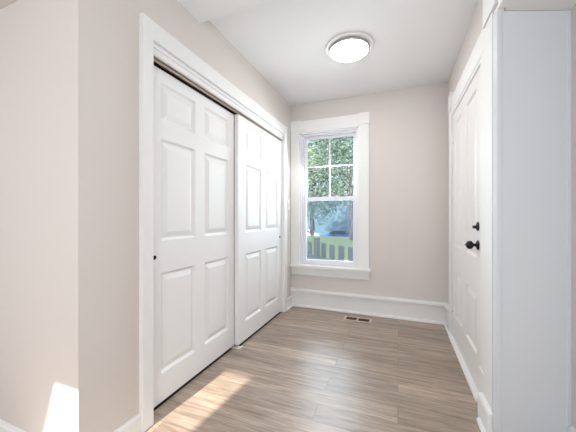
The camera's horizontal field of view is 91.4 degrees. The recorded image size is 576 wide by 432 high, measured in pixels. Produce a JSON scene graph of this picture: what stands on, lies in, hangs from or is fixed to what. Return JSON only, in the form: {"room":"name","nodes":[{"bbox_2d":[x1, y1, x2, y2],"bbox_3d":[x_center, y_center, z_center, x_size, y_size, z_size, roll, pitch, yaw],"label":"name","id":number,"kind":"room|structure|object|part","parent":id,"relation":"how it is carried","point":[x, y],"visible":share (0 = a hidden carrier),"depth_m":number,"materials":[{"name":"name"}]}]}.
{"room":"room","nodes":[
{"label":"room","id":0,"kind":"room"},
{"bbox_2d":[0,0,17,8],"bbox_3d":[-1.966,-1.200,0.876,1.300,0.289,1.399,0,0,21],"label":"ceiling","id":1,"kind":"structure","parent":0,"point":[3,3],"depth_m":1.39,"materials":[{"name":"beige paint"}]},
{"bbox_2d":[0,0,77,431],"bbox_3d":[-1.653,-0.098,1.587,1.664,2.495,0.150,0,0,21],"label":"wall","id":2,"kind":"structure","parent":0,"point":[39,38],"depth_m":1.31,"materials":[{"name":"beige paint"}]},
{"bbox_2d":[0,419,25,431],"bbox_3d":[-1.616,1.093,1.475,1.515,0.114,0.030,0,0,21],"label":"baseboard","id":3,"kind":"structure","parent":2,"relation":"attached to","point":[4,426],"depth_m":1.39,"materials":[{"name":"white paint"}]},
{"bbox_2d":[78,0,290,431],"bbox_3d":[-0.487,-0.138,2.446,0.120,2.575,2.600,0,0,21],"label":"wall","id":4,"kind":"structure","parent":0,"point":[108,30],"depth_m":1.37,"materials":[{"name":"beige paint"}]},
{"bbox_2d":[114,413,140,431],"bbox_3d":[-0.845,1.098,1.345,0.016,0.104,0.321,0,0,21],"label":"baseboard","id":5,"kind":"structure","parent":4,"relation":"attached to","point":[134,424],"depth_m":1.45,"materials":[{"name":"white paint"}]},
{"bbox_2d":[154,66,234,406],"bbox_3d":[-0.651,0.120,2.044,0.036,2.013,0.977,0,0,21],"label":"door","id":6,"kind":"structure","parent":4,"relation":"in","point":[194,136],"depth_m":1.94,"materials":[{"name":"white paint"}]},
{"bbox_2d":[139,13,286,431],"bbox_3d":[-0.401,0.036,2.462,0.028,2.228,2.083,0,0,21],"label":"trim","id":7,"kind":"structure","parent":4,"relation":"attached to","point":[150,32],"depth_m":1.53,"materials":[{"name":"white paint"}]},
{"bbox_2d":[154,56,280,140],"bbox_3d":[-0.473,-0.884,2.483,0.089,0.109,1.924,0,0,21],"label":"door track","id":8,"kind":"object","parent":4,"relation":"attached to","point":[158,63],"visible":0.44,"depth_m":2.01,"materials":[{"name":"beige metal"}]},
{"bbox_2d":[154,43,282,139],"bbox_3d":[-0.417,-0.943,2.462,0.022,0.062,1.928,0,0,21],"label":"trim","id":9,"kind":"structure","parent":4,"relation":"attached to","point":[161,54],"depth_m":2.02,"materials":[{"name":"white paint"}]},
{"bbox_2d":[235,114,281,344],"bbox_3d":[-0.268,0.120,2.907,0.036,2.012,0.983,0,0,21],"label":"door","id":10,"kind":"structure","parent":4,"relation":"in","point":[258,154],"depth_m":2.77,"materials":[{"name":"white paint"}]},
{"bbox_2d":[280,140,282,311],"bbox_3d":[-0.472,0.085,2.483,0.120,2.130,1.931,0,0,21],"label":"trim","id":11,"kind":"structure","parent":4,"relation":"attached to","point":[281,140],"depth_m":3.36,"materials":[{"name":"white paint"}]},
{"bbox_2d":[287,296,292,309],"bbox_3d":[0.013,1.085,3.514,0.033,0.130,0.175,0,0,21],"label":"baseboard","id":12,"kind":"structure","parent":4,"relation":"attached to","point":[289,299],"depth_m":3.52,"materials":[{"name":"white paint"}]},
{"bbox_2d":[154,312,280,410],"bbox_3d":[-0.474,1.149,2.483,0.097,0.002,1.922,0,0,21],"label":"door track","id":13,"kind":"structure","parent":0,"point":[244,341],"depth_m":2.09,"materials":[{"name":"black metal"}]},
{"bbox_2d":[145,306,480,431],"bbox_3d":[-0.689,1.210,0.914,3.950,0.120,5.900,0,0,21],"label":"floor","id":14,"kind":"structure","parent":0,"point":[306,369],"depth_m":1.92,"materials":[{"name":"brown wood"}]},
{"bbox_2d":[231,345,242,349],"bbox_3d":[-0.458,1.140,2.461,0.123,0.020,0.050,0,0,21],"label":"guide","id":15,"kind":"object","parent":14,"relation":"on","point":[233,346],"visible":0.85,"depth_m":2.44,"materials":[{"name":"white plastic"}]},
{"bbox_2d":[343,316,371,322],"bbox_3d":[0.772,1.147,3.120,0.300,0.006,0.124,0,0,21],"label":"floor vent","id":16,"kind":"object","parent":14,"relation":"in","point":[351,318],"visible":1,"depth_m":3.12,"materials":[{"name":"beige metal"}]},
{"bbox_2d":[177,0,477,105],"bbox_3d":[-0.689,-1.460,0.914,3.950,0.230,5.900,0,0,21],"label":"ceiling","id":17,"kind":"structure","parent":0,"point":[417,43],"depth_m":2.23,"materials":[{"name":"paint"}]},
{"bbox_2d":[325,32,373,61],"bbox_3d":[0.516,-1.397,2.375,0.408,0.053,0.408,0,0,21],"label":"ceiling light","id":18,"kind":"object","parent":17,"relation":"attached to","point":[350,46],"visible":1,"depth_m":2.30,"materials":[{"name":"white plastic"}]},
{"bbox_2d":[330,40,367,61],"bbox_3d":[0.516,-1.388,2.375,0.313,0.034,0.313,0,0,21],"label":"diffuser","id":19,"kind":"object","parent":18,"relation":"attached to","point":[340,50],"depth_m":2.33,"materials":[{"name":"white glass"}]},
{"bbox_2d":[291,82,447,302],"bbox_3d":[0.592,-0.138,3.500,2.750,2.575,0.150,0,0,21],"label":"wall","id":20,"kind":"structure","parent":0,"point":[408,127],"depth_m":3.15,"materials":[{"name":"beige paint"}]},
{"bbox_2d":[290,112,370,279],"bbox_3d":[0.521,-0.232,3.489,0.993,1.953,0.222,0,0,21],"label":"window","id":21,"kind":"structure","parent":20,"relation":"in","point":[356,125],"depth_m":3.44,"materials":[{"name":"white paint"}]},
{"bbox_3d":[0.518,-0.219,3.518,0.694,1.632,0.090,0,0,21],"label":"frame","id":22,"kind":"part","parent":21,"relation":"part of","materials":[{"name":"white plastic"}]},
{"bbox_3d":[0.526,-0.605,3.540,0.662,0.820,0.032,0,0,21],"label":"sash","id":23,"kind":"part","parent":21,"relation":"part of","materials":[{"name":"white plastic"}]},
{"bbox_2d":[307,138,352,196],"bbox_3d":[0.524,-0.608,3.533,0.590,0.745,0.008,0,0,21],"label":"grille","id":24,"kind":"object","parent":21,"relation":"attached to","point":[308,139],"depth_m":3.56,"materials":[{"name":"white plastic"}]},
{"bbox_3d":[0.513,0.178,3.506,0.662,0.836,0.032,0,0,21],"label":"sash","id":25,"kind":"part","parent":21,"relation":"part of","materials":[{"name":"white plastic"}]},
{"bbox_3d":[0.499,0.630,3.433,0.993,0.030,0.102,0,0,21],"label":"sill","id":26,"kind":"part","parent":21,"relation":"part of","materials":[{"name":"white paint"}]},
{"bbox_2d":[290,287,447,324],"bbox_3d":[0.865,1.037,3.292,1.778,0.226,0.038,0,0,21],"label":"baseboard","id":27,"kind":"structure","parent":20,"relation":"attached to","point":[379,306],"depth_m":3.25,"materials":[{"name":"white paint"}]},
{"bbox_2d":[448,0,492,411],"bbox_3d":[1.467,-0.138,2.196,0.140,2.575,1.640,0,0,21],"label":"wall","id":28,"kind":"structure","parent":0,"point":[475,27],"depth_m":2.25,"materials":[{"name":"beige paint"}]},
{"bbox_2d":[445,304,448,327],"bbox_3d":[1.638,1.037,2.878,0.038,0.226,0.165,0,0,21],"label":"baseboard","id":29,"kind":"structure","parent":28,"relation":"attached to","point":[446,305],"depth_m":2.87,"materials":[{"name":"white paint"}]},
{"bbox_2d":[444,323,478,401],"bbox_3d":[1.470,1.140,2.327,0.149,0.020,1.314,0,0,21],"label":"trim","id":30,"kind":"structure","parent":28,"relation":"attached to","point":[473,388],"depth_m":2.10,"materials":[{"name":"white paint"}]},
{"bbox_2d":[451,67,479,390],"bbox_3d":[1.361,0.090,2.202,0.118,2.075,0.997,0,0,21],"label":"door","id":31,"kind":"structure","parent":28,"relation":"in","point":[465,140],"depth_m":2.14,"materials":[{"name":"white paint"}]},
{"bbox_3d":[1.192,0.188,1.826,0.076,0.055,0.055,0,0,21],"label":"knob","id":32,"kind":"part","parent":31,"relation":"part of","materials":[{"name":"black metal"}]},
{"bbox_2d":[448,29,483,392],"bbox_3d":[1.398,-0.013,2.190,0.083,2.325,1.273,0,0,21],"label":"trim","id":33,"kind":"structure","parent":28,"relation":"attached to","point":[476,60],"depth_m":1.81,"materials":[{"name":"white paint"}]},
{"bbox_2d":[476,392,492,431],"bbox_3d":[1.067,1.083,1.534,0.046,0.134,0.195,0,0,21],"label":"baseboard","id":34,"kind":"structure","parent":28,"relation":"attached to","point":[484,420],"depth_m":1.51,"materials":[{"name":"white paint"}]},
{"bbox_2d":[483,0,503,409],"bbox_3d":[1.099,-0.133,1.507,0.043,2.565,0.208,0,0,21],"label":"trim","id":35,"kind":"structure","parent":28,"relation":"attached to","point":[490,7],"depth_m":1.52,"materials":[{"name":"white paint"}]},
{"bbox_2d":[571,4,575,429],"bbox_3d":[0.771,-0.098,-0.431,0.150,2.495,4.160,0,0,21],"label":"wall","id":36,"kind":"structure","parent":0,"point":[573,10],"depth_m":1.38,"materials":[{"name":"beige paint"}]},
{"bbox_2d":[498,0,575,10],"bbox_3d":[0.523,-1.185,-0.393,0.337,0.319,4.029,0,0,21],"label":"trim","id":37,"kind":"structure","parent":36,"relation":"attached to","point":[508,5],"depth_m":1.37,"materials":[{"name":"white paint"}]},
{"bbox_2d":[568,426,575,431],"bbox_3d":[0.666,1.092,-0.470,0.016,0.116,3.990,0,0,21],"label":"baseboard","id":38,"kind":"structure","parent":36,"relation":"attached to","point":[571,428],"depth_m":1.37,"materials":[{"name":"white paint"}]},
{"bbox_3d":[1.294,-0.097,1.528,0.305,2.494,0.110,0,0,21],"label":"wall","id":39,"kind":"structure","parent":0,"visible":0},
{"bbox_2d":[493,10,570,431],"bbox_3d":[1.223,0.064,1.412,0.363,2.173,0.034,0,0,0],"label":"trim","id":40,"kind":"structure","parent":39,"relation":"attached to","point":[532,49],"depth_m":1.40,"materials":[{"name":"white paint"}]},
{"label":"outside","id":41,"kind":"structure","parent":0,"visible":0},
{"bbox_2d":[307,236,352,265],"bbox_3d":[5.570,2.700,14.229,44.000,2.100,23.440,0,0,21],"label":"lawn","id":42,"kind":"structure","parent":41,"point":[334,240],"depth_m":17.50,"materials":[{"name":"green plant"}]},
{"bbox_2d":[308,145,323,184],"bbox_3d":[0.254,-2.421,23.458,5.744,8.348,3.872,0,0,21],"label":"tree","id":43,"kind":"object","parent":42,"relation":"on","point":[310,150],"visible":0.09,"depth_m":22.75,"materials":[{"name":"green plant"}]},
{"bbox_2d":[307,136,352,239],"bbox_3d":[2.971,-2.336,19.984,8.318,8.177,4.045,0,0,21],"label":"tree","id":44,"kind":"object","parent":42,"relation":"on","point":[349,191],"visible":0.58,"depth_m":19.52,"materials":[{"name":"green plant"}]},
{"bbox_2d":[307,238,352,266],"bbox_3d":[0.345,1.030,5.753,0.151,1.240,4.500,0,0,-27],"label":"picket fence","id":45,"kind":"object","parent":42,"relation":"on","point":[341,249],"visible":0.12,"depth_m":5.20,"materials":[{"name":"grey wood"}]},
{"bbox_3d":[0.544,1.030,5.299,0.089,1.240,0.090,0,0,-27],"label":"post","id":46,"kind":"part","parent":45,"relation":"part of","materials":[{"name":"grey wood"}]},
{"bbox_3d":[0.375,0.810,5.768,0.038,0.080,4.500,0,0,-27],"label":"rail","id":47,"kind":"part","parent":45,"relation":"part of","materials":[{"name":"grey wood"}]},
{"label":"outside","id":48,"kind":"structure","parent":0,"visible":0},
{"bbox_3d":[12.015,3.525,58.125,100.000,0.450,62.990,0,0,21],"label":"street","id":49,"kind":"object","parent":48,"visible":0},
{"bbox_2d":[307,229,320,235],"bbox_3d":[2.384,2.587,39.873,4.470,1.435,1.960,0,0,17],"label":"car","id":50,"kind":"object","parent":49,"relation":"on","point":[308,230],"visible":0.07,"depth_m":38.83,"materials":[{"name":"white paint"}]},
{"bbox_2d":[307,183,352,234],"bbox_3d":[6.668,-1.300,52.695,22.200,9.200,10.200,0,0,21],"label":"house","id":51,"kind":"structure","parent":49,"relation":"on","point":[341,219],"depth_m":47.47,"materials":[{"name":"blue"}]},
{"bbox_2d":[308,136,352,235],"bbox_3d":[3.118,-3.270,29.118,11.349,13.350,6.410,0,0,21],"label":"tree","id":52,"kind":"object","parent":49,"relation":"on","point":[312,227],"visible":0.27,"depth_m":28.31,"materials":[{"name":"green plant"}]},
{"bbox_2d":[323,230,349,236],"bbox_3d":[6.772,2.587,36.545,4.470,1.435,1.960,0,0,17],"label":"car","id":53,"kind":"object","parent":49,"relation":"on","point":[339,233],"visible":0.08,"depth_m":35.82,"materials":[{"name":"blue paint"}]}
]}

